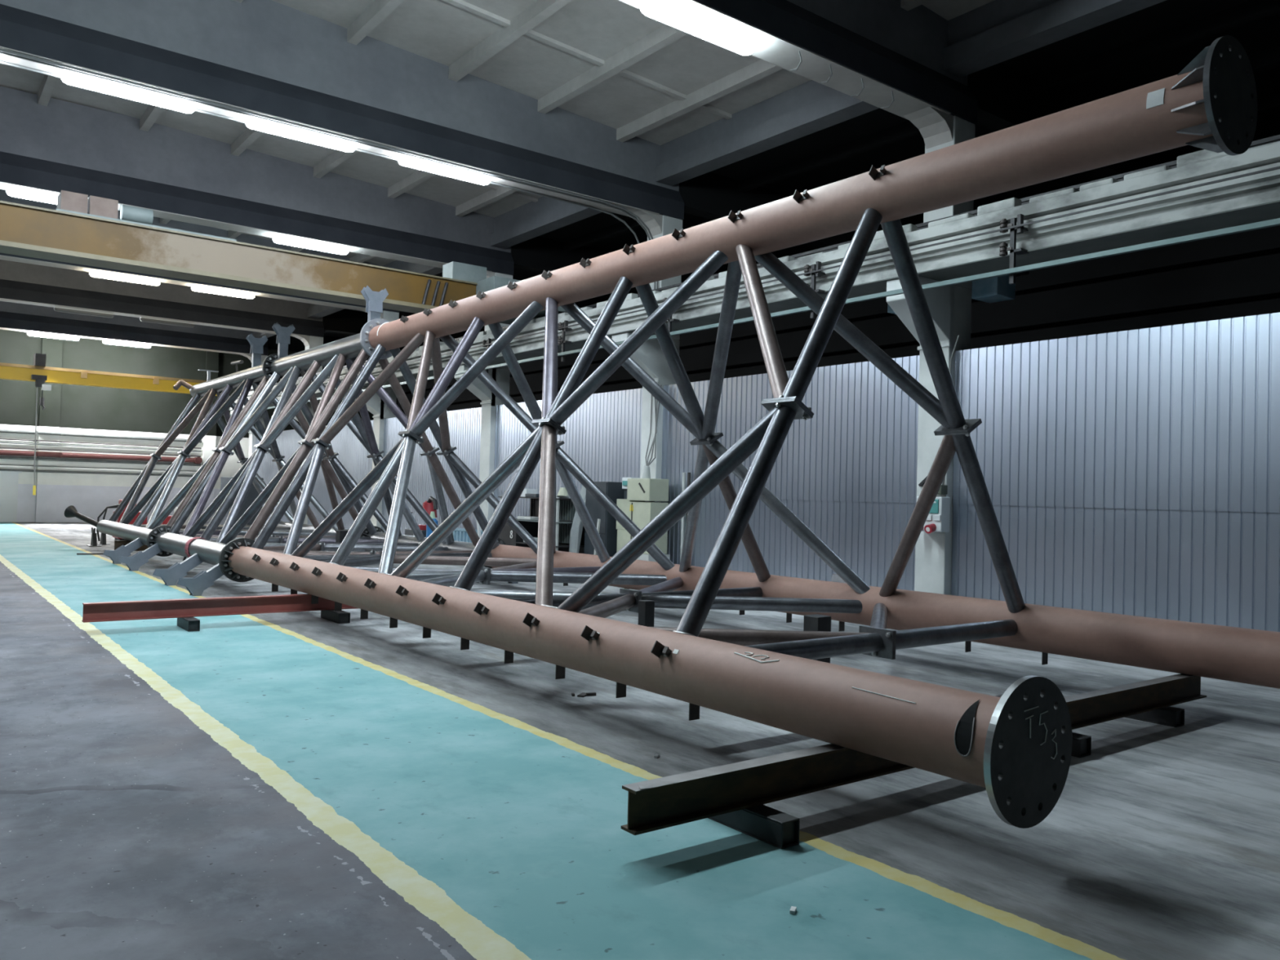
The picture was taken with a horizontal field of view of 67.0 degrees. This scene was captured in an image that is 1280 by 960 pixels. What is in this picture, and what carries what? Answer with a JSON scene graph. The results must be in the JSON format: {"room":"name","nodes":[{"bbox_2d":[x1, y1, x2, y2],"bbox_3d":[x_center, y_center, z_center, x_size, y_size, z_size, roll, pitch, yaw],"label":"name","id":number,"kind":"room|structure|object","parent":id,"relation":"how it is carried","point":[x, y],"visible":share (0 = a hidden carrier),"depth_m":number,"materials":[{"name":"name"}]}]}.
{"room":"factory hall","nodes":[
{"label":"factory hall","id":0,"kind":"room"},
{"bbox_2d":[0,328,397,523],"bbox_3d":[-20.169,-2.573,34.970,25.600,8.200,0.340,2,-1,-37],"label":"wall","id":1,"kind":"structure","parent":0,"point":[68,408],"depth_m":35.20,"materials":[{"name":"paint"}]},
{"bbox_2d":[0,471,22,522],"bbox_3d":[-22.638,0.520,32.993,2.570,1.820,0.090,2,-1,-37],"label":"door","id":2,"kind":"structure","parent":1,"relation":"in","point":[9,480],"depth_m":33.55,"materials":[{"name":"white metal"}]},
{"bbox_2d":[0,468,193,476],"bbox_3d":[-23.556,-0.408,32.166,16.750,0.079,0.219,2,-1,-37],"label":"pipe","id":3,"kind":"object","parent":1,"relation":"attached to","point":[1,469],"visible":0.84,"depth_m":34.88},
{"bbox_2d":[0,464,197,471],"bbox_3d":[-23.564,-0.588,32.186,16.750,0.036,0.176,2,-1,-37],"label":"pipe","id":4,"kind":"object","parent":1,"relation":"attached to","point":[0,464],"visible":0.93,"depth_m":35.02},
{"bbox_2d":[0,456,200,466],"bbox_3d":[-23.541,-0.838,32.169,16.750,0.089,0.229,2,-1,-37],"label":"pipe","id":5,"kind":"object","parent":1,"relation":"attached to","point":[1,457],"visible":0.99,"depth_m":34.96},
{"bbox_2d":[0,447,200,457],"bbox_3d":[-23.543,-1.168,32.188,16.750,0.055,0.195,2,-1,-37],"label":"pipe","id":6,"kind":"object","parent":1,"relation":"attached to","point":[0,447],"visible":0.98,"depth_m":34.98,"materials":[{"name":"grey"}]},
{"bbox_2d":[0,441,201,452],"bbox_3d":[-23.537,-1.358,32.190,16.750,0.059,0.199,2,-1,-37],"label":"pipe","id":7,"kind":"object","parent":1,"relation":"attached to","point":[11,442],"visible":1,"depth_m":35.02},
{"bbox_2d":[0,438,201,448],"bbox_3d":[-23.535,-1.478,32.193,16.750,0.055,0.195,2,-1,-37],"label":"pipe","id":8,"kind":"object","parent":1,"relation":"attached to","point":[0,438],"visible":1,"depth_m":35.02,"materials":[{"name":"grey"}]},
{"bbox_2d":[0,429,202,442],"bbox_3d":[-23.508,-1.757,32.172,16.750,0.118,0.258,2,-1,-37],"label":"pipe","id":9,"kind":"object","parent":1,"relation":"attached to","point":[13,431],"visible":0.92,"depth_m":34.94,"materials":[{"name":"metal"}]},
{"bbox_2d":[0,449,202,463],"bbox_3d":[-23.516,-1.008,32.145,16.750,0.251,0.319,2,-1,-37],"label":"pipe","id":10,"kind":"object","parent":1,"relation":"attached to","point":[196,460],"visible":0.98,"depth_m":34.97,"materials":[{"name":"metal"}]},
{"bbox_2d":[253,0,1166,337],"bbox_3d":[-1.784,-5.622,20.036,0.360,0.730,46.000,2,-1,-37],"label":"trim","id":11,"kind":"structure","parent":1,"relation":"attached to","point":[995,32],"depth_m":14.33,"materials":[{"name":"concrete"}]},
{"bbox_3d":[-15.856,-3.317,9.251,0.700,0.500,46.000,2,-1,-37],"label":"beam","id":12,"kind":"structure","parent":1,"relation":"attached to","visible":0},
{"bbox_2d":[0,353,217,494],"bbox_3d":[-22.047,-1.927,31.099,16.150,4.720,0.800,2,-1,-37],"label":"crane","id":13,"kind":"object","parent":12,"relation":"on","point":[38,373],"visible":0.95,"depth_m":33.07,"materials":[{"name":"yellow paint"}]},
{"bbox_2d":[0,0,994,266],"bbox_3d":[-9.045,-6.479,14.464,18.650,0.846,46.600,2,-1,-37],"label":"ceiling","id":14,"kind":"structure","parent":0,"point":[609,63],"depth_m":14.40,"materials":[{"name":"concrete"}]},
{"bbox_2d":[0,301,268,361],"bbox_3d":[-21.559,-5.650,31.145,18.550,1.950,0.500,2,-1,-37],"label":"girder","id":15,"kind":"object","parent":14,"relation":"attached to","point":[17,317],"visible":0.62,"depth_m":33.68,"materials":[{"name":"metal"}]},
{"bbox_2d":[26,331,79,340],"bbox_3d":[-19.734,-4.838,32.547,1.500,0.140,0.170,2,-1,-37],"label":"lamp","id":16,"kind":"object","parent":15,"relation":"attached to","point":[29,333],"visible":1,"depth_m":32.47,"materials":[{"name":"grey"}]},
{"bbox_2d":[102,339,151,347],"bbox_3d":[-17.974,-4.769,33.898,1.500,0.140,0.170,2,-1,-37],"label":"lamp","id":17,"kind":"object","parent":15,"relation":"attached to","point":[105,341],"visible":1,"depth_m":33.83,"materials":[{"name":"grey"}]},
{"bbox_2d":[0,259,324,346],"bbox_3d":[-17.877,-5.632,26.345,18.550,1.950,0.500,2,-1,-37],"label":"girder","id":18,"kind":"object","parent":14,"relation":"attached to","point":[25,283],"visible":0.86,"depth_m":28.69,"materials":[{"name":"metal"}]},
{"bbox_2d":[53,306,114,317],"bbox_3d":[-15.973,-4.817,27.808,1.500,0.140,0.170,2,-1,-37],"label":"lamp","id":19,"kind":"object","parent":18,"relation":"attached to","point":[57,308],"visible":1,"depth_m":27.73,"materials":[{"name":"grey"}]},
{"bbox_2d":[139,316,195,327],"bbox_3d":[-14.229,-4.749,29.146,1.500,0.140,0.170,2,-1,-37],"label":"lamp","id":20,"kind":"object","parent":18,"relation":"attached to","point":[145,319],"visible":1,"depth_m":29.07,"materials":[{"name":"grey"}]},
{"bbox_2d":[0,189,399,318],"bbox_3d":[-14.195,-5.615,21.544,18.550,1.950,0.500,2,-1,-37],"label":"girder","id":21,"kind":"object","parent":14,"relation":"attached to","point":[175,224],"visible":0.19,"depth_m":23.87,"materials":[{"name":"metal"}]},
{"bbox_2d":[89,270,159,285],"bbox_3d":[-12.252,-4.798,23.038,1.500,0.140,0.170,2,-1,-37],"label":"lamp","id":22,"kind":"object","parent":21,"relation":"attached to","point":[94,273],"visible":1,"depth_m":22.96,"materials":[{"name":"grey"}]},
{"bbox_2d":[191,284,254,298],"bbox_3d":[-10.499,-4.730,24.382,1.500,0.140,0.170,2,-1,-37],"label":"lamp","id":23,"kind":"object","parent":21,"relation":"attached to","point":[194,287],"visible":1,"depth_m":24.30,"materials":[{"name":"grey"}]},
{"bbox_2d":[0,85,514,278],"bbox_3d":[-10.361,-5.597,16.545,18.550,1.950,0.500,2,-1,-37],"label":"girder","id":24,"kind":"object","parent":14,"relation":"attached to","point":[175,174],"visible":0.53,"depth_m":18.23,"materials":[{"name":"metal"}]},
{"bbox_2d":[6,186,57,204],"bbox_3d":[-10.083,-4.845,16.761,1.500,0.140,0.170,2,-1,-37],"label":"lamp","id":25,"kind":"object","parent":24,"relation":"attached to","point":[11,191],"visible":0.44,"depth_m":16.47,"materials":[{"name":"grey"}]},
{"bbox_2d":[272,235,348,254],"bbox_3d":[-6.601,-4.709,19.432,1.500,0.140,0.170,2,-1,-37],"label":"lamp","id":26,"kind":"object","parent":24,"relation":"attached to","point":[279,239],"visible":1,"depth_m":19.35,"materials":[{"name":"grey"}]},
{"bbox_2d":[0,0,684,237],"bbox_3d":[-6.709,-5.579,11.784,18.550,1.950,0.500,2,-1,-37],"label":"girder","id":27,"kind":"object","parent":14,"relation":"attached to","point":[270,58],"visible":0.81,"depth_m":13.47,"materials":[{"name":"metal"}]},
{"bbox_2d":[60,69,195,113],"bbox_3d":[-6.352,-4.825,12.061,1.500,0.140,0.170,2,-1,-37],"label":"lamp","id":28,"kind":"object","parent":27,"relation":"attached to","point":[69,77],"visible":1,"depth_m":11.98,"materials":[{"name":"grey"}]},
{"bbox_2d":[244,115,356,152],"bbox_3d":[-4.663,-4.759,13.357,1.500,0.140,0.170,2,-1,-37],"label":"lamp","id":29,"kind":"object","parent":27,"relation":"attached to","point":[252,122],"visible":1,"depth_m":13.27,"materials":[{"name":"grey"}]},
{"bbox_2d":[0,60,639,244],"bbox_3d":[-6.856,-4.149,11.892,17.538,1.518,0.035,2,-1,-37],"label":"cable","id":30,"kind":"object","parent":27,"relation":"hanging from","point":[1,61],"visible":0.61,"depth_m":14.22,"materials":[{"name":"grey plastic"}]},
{"bbox_2d":[0,51,655,288],"bbox_3d":[-6.661,-4.148,11.638,17.538,1.518,0.035,2,-1,-37],"label":"cable","id":31,"kind":"object","parent":27,"relation":"hanging from","point":[1,52],"visible":0.64,"depth_m":13.28,"materials":[{"name":"grey plastic"}]},
{"bbox_2d":[0,48,657,288],"bbox_3d":[-6.618,-4.148,11.582,17.538,1.518,0.035,2,-1,-37],"label":"cable","id":32,"kind":"object","parent":27,"relation":"hanging from","point":[2,50],"visible":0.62,"depth_m":13.10,"materials":[{"name":"grey plastic"}]},
{"bbox_2d":[397,154,491,185],"bbox_3d":[-2.950,-4.692,14.671,1.500,0.140,0.170,2,-1,-37],"label":"lamp","id":33,"kind":"object","parent":27,"relation":"attached to","point":[404,160],"visible":1,"depth_m":14.58,"materials":[{"name":"grey"}]},
{"bbox_2d":[618,0,977,148],"bbox_3d":[-3.119,-5.562,7.103,18.550,1.950,0.500,2,-1,-37],"label":"girder","id":34,"kind":"object","parent":14,"relation":"attached to","point":[899,51],"visible":0.92,"depth_m":11.38,"materials":[{"name":"metal"}]},
{"bbox_2d":[639,0,756,55],"bbox_3d":[0.622,-4.675,10.013,1.500,0.140,0.170,2,-1,-37],"label":"lamp","id":35,"kind":"object","parent":34,"relation":"attached to","point":[666,13],"visible":1,"depth_m":9.92,"materials":[{"name":"grey"}]},
{"bbox_2d":[0,522,1279,959],"bbox_3d":[-6.383,1.687,16.535,25.900,0.200,46.600,2,-1,-37],"label":"floor","id":36,"kind":"structure","parent":0,"point":[295,785],"depth_m":4.49,"materials":[{"name":"concrete"}]},
{"bbox_2d":[86,527,101,546],"bbox_3d":[-12.560,1.309,22.256,0.240,0.420,0.400,2,-1,-37],"label":"stand","id":37,"kind":"object","parent":36,"relation":"on","point":[94,535],"visible":1,"depth_m":22.17,"materials":[{"name":"black metal"}]},
{"bbox_2d":[97,533,110,545],"bbox_3d":[-12.703,1.315,22.903,0.240,0.420,0.400,2,-1,-37],"label":"stand","id":38,"kind":"object","parent":36,"relation":"on","point":[103,537],"visible":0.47,"depth_m":22.80,"materials":[{"name":"black metal"}]},
{"bbox_2d":[96,499,146,541],"bbox_3d":[-13.052,1.014,24.259,1.122,1.050,0.822,2,-1,-37],"label":"machine","id":39,"kind":"object","parent":36,"relation":"on","point":[104,511],"visible":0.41,"depth_m":23.95,"materials":[{"name":"red paint"}]},
{"bbox_2d":[114,540,147,551],"bbox_3d":[-8.559,1.382,20.662,4.750,0.211,0.100,2,-1,-37],"label":"support beam","id":40,"kind":"structure","parent":36,"relation":"on","point":[117,544],"depth_m":19.32,"materials":[{"name":"metal"}]},
{"bbox_2d":[177,617,199,631],"bbox_3d":[-4.638,1.467,9.933,0.110,0.112,0.500,2,-1,-37],"label":"block","id":41,"kind":"object","parent":36,"relation":"on","point":[188,624],"visible":0.81,"depth_m":9.77,"materials":[{"name":"black metal"}]},
{"bbox_2d":[81,593,357,622],"bbox_3d":[-4.287,1.338,10.303,2.880,0.181,0.100,2,-1,-37],"label":"support beam","id":42,"kind":"structure","parent":36,"relation":"on","point":[226,606],"depth_m":10.07,"materials":[{"name":"metal"}]},
{"bbox_2d":[219,476,263,524],"bbox_3d":[-13.308,0.790,32.267,1.000,1.750,1.400,2,-1,-37],"label":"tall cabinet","id":43,"kind":"object","parent":36,"relation":"on","point":[252,494],"visible":0.32,"depth_m":31.81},
{"bbox_2d":[230,355,267,458],"bbox_3d":[-14.769,-1.517,36.368,1.170,6.420,0.490,2,-1,-37],"label":"column","id":44,"kind":"structure","parent":36,"relation":"on","point":[251,448],"depth_m":36.41,"materials":[{"name":"concrete"}]},
{"bbox_2d":[293,335,323,524],"bbox_3d":[-11.087,-1.499,31.567,1.170,6.420,0.490,2,-1,-37],"label":"column","id":45,"kind":"structure","parent":36,"relation":"on","point":[314,341],"depth_m":31.60,"materials":[{"name":"concrete"}]},
{"bbox_2d":[320,609,350,623],"bbox_3d":[-3.411,1.514,10.830,0.130,0.112,0.570,2,-1,-37],"label":"block","id":46,"kind":"object","parent":36,"relation":"on","point":[339,616],"visible":0.88,"depth_m":10.65,"materials":[{"name":"black metal"}]},
{"bbox_2d":[335,529,348,542],"bbox_3d":[-5.361,1.269,17.444,0.320,0.720,0.320,2,-1,-37],"label":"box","id":47,"kind":"object","parent":36,"relation":"on","point":[340,535],"visible":0.32,"depth_m":17.36,"materials":[{"name":"black metal"}]},
{"bbox_2d":[350,310,399,528],"bbox_3d":[-7.405,-1.482,26.767,1.170,6.420,0.490,2,-1,-37],"label":"column","id":48,"kind":"structure","parent":36,"relation":"on","point":[375,405],"depth_m":26.73,"materials":[{"name":"paint"}]},
{"bbox_2d":[404,496,438,537],"bbox_3d":[-4.998,1.054,22.890,0.610,1.350,1.397,2,-1,-37],"label":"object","id":49,"kind":"object","parent":36,"relation":"on","point":[430,505],"visible":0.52,"depth_m":22.54,"materials":[{"name":"red plastic"}]},
{"bbox_2d":[426,511,438,537],"bbox_3d":[-4.769,1.223,22.182,0.260,1.000,0.260,2,-1,-37],"label":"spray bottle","id":50,"kind":"object","parent":36,"relation":"on","point":[428,531],"visible":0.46,"depth_m":22.12,"materials":[{"name":"blue"}]},
{"bbox_2d":[453,528,483,542],"bbox_3d":[-3.768,1.402,21.155,0.050,0.660,1.450,2,-1,-37],"label":"barrier panel","id":51,"kind":"object","parent":36,"relation":"on","point":[459,534],"visible":0.14,"depth_m":21.38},
{"bbox_2d":[454,272,512,530],"bbox_3d":[-3.571,-1.464,21.768,1.170,6.420,0.490,2,-1,-37],"label":"column","id":52,"kind":"structure","parent":36,"relation":"on","point":[501,375],"depth_m":21.74,"materials":[{"name":"paint"}]},
{"bbox_2d":[497,495,585,553],"bbox_3d":[-1.886,1.034,18.848,0.834,1.420,2.200,2,-1,-37],"label":"tool rack","id":53,"kind":"object","parent":36,"relation":"on","point":[565,508],"visible":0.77,"depth_m":18.55,"materials":[{"name":"metal"}]},
{"bbox_2d":[517,515,538,519],"bbox_3d":[-2.152,0.747,18.958,0.300,0.058,0.500,2,-1,-37],"label":"box","id":54,"kind":"object","parent":53,"relation":"on","point":[525,517],"visible":0.79,"depth_m":18.78,"materials":[{"name":"grey paint"}]},
{"bbox_2d":[520,488,537,497],"bbox_3d":[-2.182,0.258,19.071,0.260,0.158,0.220,2,-1,-37],"label":"carton","id":55,"kind":"object","parent":53,"relation":"on","point":[525,491],"visible":0.63,"depth_m":18.99,"materials":[{"name":"white cardboard"}]},
{"bbox_2d":[497,496,570,499],"bbox_3d":[-1.870,0.354,18.857,0.800,0.020,2.200,2,-1,-37],"label":"shelf","id":56,"kind":"object","parent":53,"relation":"attached to","point":[531,498],"depth_m":18.40,"materials":[{"name":"black metal"}]},
{"bbox_2d":[502,540,584,546],"bbox_3d":[-1.893,1.233,18.843,0.800,0.020,2.200,2,-1,-37],"label":"shelf","id":57,"kind":"object","parent":53,"relation":"attached to","point":[514,543],"depth_m":18.84,"materials":[{"name":"black metal"}]},
{"bbox_2d":[515,518,573,523],"bbox_3d":[-1.882,0.794,18.850,0.800,0.020,2.200,2,-1,-37],"label":"shelf","id":58,"kind":"object","parent":53,"relation":"attached to","point":[563,520],"depth_m":18.50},
{"bbox_2d":[568,484,586,553],"bbox_3d":[-1.119,0.907,17.834,0.280,1.681,0.280,2,-1,-37],"label":"sheet","id":59,"kind":"object","parent":36,"relation":"on","point":[576,529],"visible":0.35,"depth_m":17.82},
{"bbox_2d":[571,692,595,697],"bbox_3d":[-0.420,1.577,7.122,0.177,0.022,0.109,2,-1,-37],"label":"scrap","id":60,"kind":"object","parent":36,"relation":"on","point":[583,694],"visible":1,"depth_m":7.11,"materials":[{"name":"metal"}]},
{"bbox_2d":[584,481,624,556],"bbox_3d":[-0.614,0.896,17.579,0.530,1.720,0.680,2,-1,-37],"label":"tall cabinet","id":61,"kind":"object","parent":36,"relation":"on","point":[614,491],"visible":0.34,"depth_m":17.28,"materials":[{"name":"metal"}]},
{"bbox_2d":[616,498,644,552],"bbox_3d":[-0.180,1.049,17.062,0.340,1.420,0.390,2,-1,-37],"label":"cabinet","id":62,"kind":"object","parent":36,"relation":"on","point":[623,504],"visible":0.25,"depth_m":16.97,"materials":[{"name":"metal"}]},
{"bbox_2d":[622,477,639,498],"bbox_3d":[-0.135,0.149,17.017,0.300,0.380,0.270,2,-1,-37],"label":"meter box","id":63,"kind":"object","parent":62,"relation":"on","point":[624,480],"visible":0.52,"depth_m":16.98,"materials":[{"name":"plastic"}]},
{"bbox_2d":[638,600,654,626],"bbox_3d":[0.048,1.317,8.171,0.160,0.600,0.160,2,-1,-37],"label":"post","id":64,"kind":"object","parent":36,"relation":"on","point":[646,607],"visible":0.4,"depth_m":8.14,"materials":[{"name":"black metal"}]},
{"bbox_2d":[612,215,682,502],"bbox_3d":[0.080,-1.446,17.007,1.170,6.420,0.490,2,-1,-37],"label":"column","id":65,"kind":"structure","parent":36,"relation":"on","point":[649,356],"depth_m":16.97,"materials":[{"name":"concrete"}]},
{"bbox_2d":[626,465,670,561],"bbox_3d":[0.131,0.756,16.606,0.460,2.007,0.690,2,-1,-37],"label":"tall cabinet","id":66,"kind":"object","parent":36,"relation":"on","point":[645,488],"visible":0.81,"depth_m":16.43,"materials":[{"name":"metal"}]},
{"bbox_2d":[645,395,652,466],"bbox_3d":[0.133,-0.933,16.817,0.087,1.450,0.368,1,-1,9],"label":"cable","id":67,"kind":"object","parent":66,"relation":"attached to","point":[651,395],"visible":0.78,"depth_m":16.97,"materials":[{"name":"grey plastic"}]},
{"bbox_2d":[647,384,662,466],"bbox_3d":[0.215,-0.934,16.746,0.274,1.450,0.143,2,-1,-37],"label":"cable","id":68,"kind":"object","parent":66,"relation":"attached to","point":[650,463],"visible":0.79,"depth_m":16.81,"materials":[{"name":"grey plastic"}]},
{"bbox_2d":[708,804,799,848],"bbox_3d":[0.468,1.509,4.359,0.110,0.112,0.580,2,-1,-37],"label":"block","id":69,"kind":"object","parent":36,"relation":"on","point":[778,828],"visible":0.58,"depth_m":4.19,"materials":[{"name":"black metal"}]},
{"bbox_2d":[803,613,831,662],"bbox_3d":[1.353,1.339,7.407,0.240,0.600,0.240,2,-1,-37],"label":"post","id":70,"kind":"object","parent":36,"relation":"on","point":[816,622],"visible":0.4,"depth_m":7.36,"materials":[{"name":"black metal"}]},
{"bbox_2d":[886,115,975,595],"bbox_3d":[3.671,-1.429,12.325,1.170,6.420,0.490,2,-1,-37],"label":"column","id":71,"kind":"structure","parent":36,"relation":"on","point":[949,306],"depth_m":12.32,"materials":[{"name":"concrete"}]},
{"bbox_2d":[228,142,1279,410],"bbox_3d":[-1.771,-2.778,18.921,0.680,0.512,44.200,2,-1,-37],"label":"beam","id":72,"kind":"structure","parent":71,"relation":"on","point":[1253,198],"depth_m":10.63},
{"bbox_2d":[482,337,491,373],"bbox_3d":[-3.154,-2.560,20.151,0.204,0.740,0.254,2,-1,-37],"label":"bracket","id":73,"kind":"object","parent":72,"relation":"hanging from","point":[488,340],"visible":0.46,"depth_m":20.09,"materials":[{"name":"black metal"}]},
{"bbox_2d":[557,320,573,361],"bbox_3d":[-1.389,-2.552,17.850,0.204,0.740,0.254,2,-1,-37],"label":"bracket","id":74,"kind":"object","parent":72,"relation":"hanging from","point":[561,340],"visible":0.83,"depth_m":17.80,"materials":[{"name":"black metal"}]},
{"bbox_2d":[662,297,680,337],"bbox_3d":[0.497,-2.543,15.390,0.204,0.740,0.254,2,-1,-37],"label":"bracket","id":75,"kind":"object","parent":72,"relation":"hanging from","point":[670,320],"visible":0.21,"depth_m":15.34,"materials":[{"name":"black metal"}]},
{"bbox_2d":[230,217,1279,416],"bbox_3d":[-2.069,-2.312,18.569,0.057,0.050,44.000,2,-1,-37],"label":"rail","id":76,"kind":"object","parent":75,"relation":"hanging from","point":[1275,222],"visible":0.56,"depth_m":10.46,"materials":[{"name":"metal"}]},
{"bbox_2d":[249,134,1279,391],"bbox_3d":[-1.770,-3.124,18.921,0.220,0.180,44.200,2,-1,-37],"label":"rail","id":77,"kind":"object","parent":72,"relation":"on","point":[1120,177],"visible":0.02,"depth_m":11.40,"materials":[{"name":"black metal"}]},
{"bbox_2d":[0,190,564,324],"bbox_3d":[-8.615,-3.752,14.299,16.900,0.960,2.000,2,-1,-37],"label":"crane","id":78,"kind":"object","parent":77,"relation":"on","point":[82,229],"visible":0.84,"depth_m":15.25,"materials":[{"name":"orange paint"}]},
{"bbox_2d":[777,255,795,262],"bbox_3d":[1.982,-3.072,13.665,0.153,0.100,0.436,2,-1,-37],"label":"concrete block","id":79,"kind":"object","parent":72,"relation":"on","point":[785,259],"visible":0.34,"depth_m":13.49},
{"bbox_2d":[804,261,826,318],"bbox_3d":[2.341,-2.534,12.986,0.204,0.740,0.254,2,-1,-37],"label":"bracket","id":80,"kind":"object","parent":72,"relation":"hanging from","point":[817,266],"visible":0.63,"depth_m":12.93,"materials":[{"name":"black metal"}]},
{"bbox_2d":[872,223,917,240],"bbox_3d":[3.166,-3.077,12.097,0.150,0.120,0.618,2,-1,-40],"label":"concrete block","id":81,"kind":"object","parent":72,"relation":"on","point":[908,228],"visible":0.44,"depth_m":11.89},
{"bbox_2d":[928,213,974,227],"bbox_3d":[3.672,-3.050,11.418,0.160,0.070,0.560,2,-1,-37],"label":"concrete block","id":82,"kind":"object","parent":72,"relation":"on","point":[965,215],"visible":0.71,"depth_m":11.34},
{"bbox_2d":[977,197,1021,215],"bbox_3d":[4.060,-3.073,10.937,0.161,0.120,0.481,2,-1,-37],"label":"concrete block","id":83,"kind":"object","parent":72,"relation":"on","point":[1013,202],"visible":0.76,"depth_m":10.86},
{"bbox_2d":[999,213,1029,284],"bbox_3d":[4.118,-2.525,10.669,0.204,0.740,0.254,2,-1,-37],"label":"bracket","id":84,"kind":"object","parent":72,"relation":"hanging from","point":[1004,248],"visible":1,"depth_m":10.62,"materials":[{"name":"black metal"}]},
{"bbox_2d":[235,165,1279,401],"bbox_3d":[-2.061,-2.792,18.573,0.016,0.020,44.000,2,-1,-37],"label":"rod","id":85,"kind":"object","parent":84,"relation":"attached to","point":[1276,167],"visible":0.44,"depth_m":10.51,"materials":[{"name":"black metal"}]},
{"bbox_2d":[1029,187,1079,203],"bbox_3d":[4.464,-3.046,10.421,0.152,0.070,0.512,2,-1,-37],"label":"concrete block","id":86,"kind":"object","parent":72,"relation":"on","point":[1071,190],"visible":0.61,"depth_m":10.35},
{"bbox_2d":[1080,177,1119,191],"bbox_3d":[4.759,-3.045,10.025,0.152,0.070,0.356,2,-1,-37],"label":"concrete block","id":87,"kind":"object","parent":72,"relation":"on","point":[1110,180],"visible":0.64,"depth_m":9.96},
{"bbox_2d":[1124,164,1172,180],"bbox_3d":[5.062,-3.043,9.644,0.153,0.070,0.419,2,-1,-37],"label":"concrete block","id":88,"kind":"object","parent":72,"relation":"on","point":[1165,167],"visible":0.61,"depth_m":9.58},
{"bbox_2d":[1176,149,1228,167],"bbox_3d":[5.388,-3.067,9.179,0.150,0.120,0.516,2,-1,-36],"label":"concrete block","id":89,"kind":"object","parent":72,"relation":"on","point":[1202,155],"visible":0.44,"depth_m":9.19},
{"bbox_2d":[916,496,950,533],"bbox_3d":[3.658,0.441,12.196,0.292,0.464,0.380,2,-1,-37],"label":"box","id":90,"kind":"object","parent":71,"relation":"attached to","point":[937,520],"visible":0.53,"depth_m":12.07,"materials":[{"name":"white plastic"}]},
{"bbox_2d":[924,523,936,533],"bbox_3d":[3.633,0.607,12.089,0.133,0.127,0.110,2,-1,-37],"label":"socket","id":91,"kind":"object","parent":90,"relation":"attached to","point":[930,527],"depth_m":12.06,"materials":[{"name":"red plastic"}]},
{"bbox_2d":[937,484,947,494],"bbox_3d":[3.781,0.122,12.176,0.140,0.120,0.120,2,-1,-37],"label":"switch box","id":92,"kind":"object","parent":90,"relation":"on","point":[943,490],"visible":0.56,"depth_m":12.12,"materials":[{"name":"grey plastic"}]},
{"bbox_2d":[942,335,959,484],"bbox_3d":[3.906,-0.877,12.164,0.188,1.884,0.040,1,-1,39],"label":"cable","id":93,"kind":"object","parent":71,"relation":"attached to","point":[957,338],"visible":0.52,"depth_m":12.16,"materials":[{"name":"grey plastic"}]},
{"bbox_3d":[4.178,-2.609,12.773,0.115,0.100,2.000,2,-1,-37],"label":"bar","id":94,"kind":"object","parent":71,"relation":"attached to","visible":0},
{"bbox_2d":[971,274,1015,302],"bbox_3d":[4.426,-2.413,12.107,0.400,0.300,0.360,2,-1,-37],"label":"box","id":95,"kind":"object","parent":94,"relation":"hanging from","point":[996,289],"visible":0.67,"depth_m":11.98,"materials":[{"name":"metal"}]},
{"bbox_2d":[1071,732,1091,757],"bbox_3d":[2.525,1.590,5.931,0.130,0.112,0.430,2,-1,-37],"label":"block","id":96,"kind":"object","parent":36,"relation":"on","point":[1081,744],"visible":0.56,"depth_m":5.77,"materials":[{"name":"black metal"}]},
{"bbox_2d":[1124,706,1184,727],"bbox_3d":[3.576,1.632,6.794,0.130,0.112,0.420,2,-1,-37],"label":"block","id":97,"kind":"object","parent":36,"relation":"on","point":[1174,717],"visible":0.58,"depth_m":6.67,"materials":[{"name":"black metal"}]},
{"bbox_2d":[621,673,1206,835],"bbox_3d":[2.048,1.422,5.542,5.280,0.185,0.101,2,-1,-37],"label":"support beam","id":98,"kind":"structure","parent":97,"relation":"on","point":[663,802],"depth_m":4.49,"materials":[{"name":"metal"}]},
{"bbox_2d":[64,35,1279,828],"bbox_3d":[-3.979,-0.583,14.426,5.271,4.555,23.450,2,-1,-37],"label":"truss","id":99,"kind":"object","parent":98,"relation":"on","point":[1016,745],"visible":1,"depth_m":7.85,"materials":[{"name":"metal"}]},
{"bbox_2d":[182,537,204,561],"bbox_3d":[-6.829,1.197,14.885,0.413,0.624,0.308,2,-1,-37],"label":"strap","id":100,"kind":"object","parent":99,"relation":"attached to","point":[189,540],"visible":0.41,"depth_m":14.82,"materials":[{"name":"red"}]},
{"bbox_2d":[255,312,1279,631],"bbox_3d":[-1.420,0.048,19.321,0.044,3.430,44.390,2,-1,-37],"label":"wall","id":101,"kind":"structure","parent":0,"point":[1186,416],"depth_m":11.34,"materials":[{"name":"metal"}]},
{"bbox_2d":[680,472,685,560],"bbox_3d":[0.723,0.811,16.374,0.055,1.880,0.055,2,-1,-37],"label":"conduit","id":102,"kind":"object","parent":101,"relation":"attached to","point":[683,473],"visible":0.6,"depth_m":16.35,"materials":[{"name":"metal"}]},
{"bbox_2d":[266,0,1279,410],"bbox_3d":[0.963,-4.404,22.147,6.600,2.750,46.000,2,-1,-37],"label":"wall","id":103,"kind":"structure","parent":0,"point":[1155,42],"depth_m":16.14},
{"bbox_2d":[397,225,1279,416],"bbox_3d":[3.440,-2.031,24.056,0.200,8.000,46.000,2,-1,-37],"label":"beam","id":104,"kind":"structure","parent":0,"point":[1268,265],"depth_m":18.06,"materials":[{"name":"metal"}]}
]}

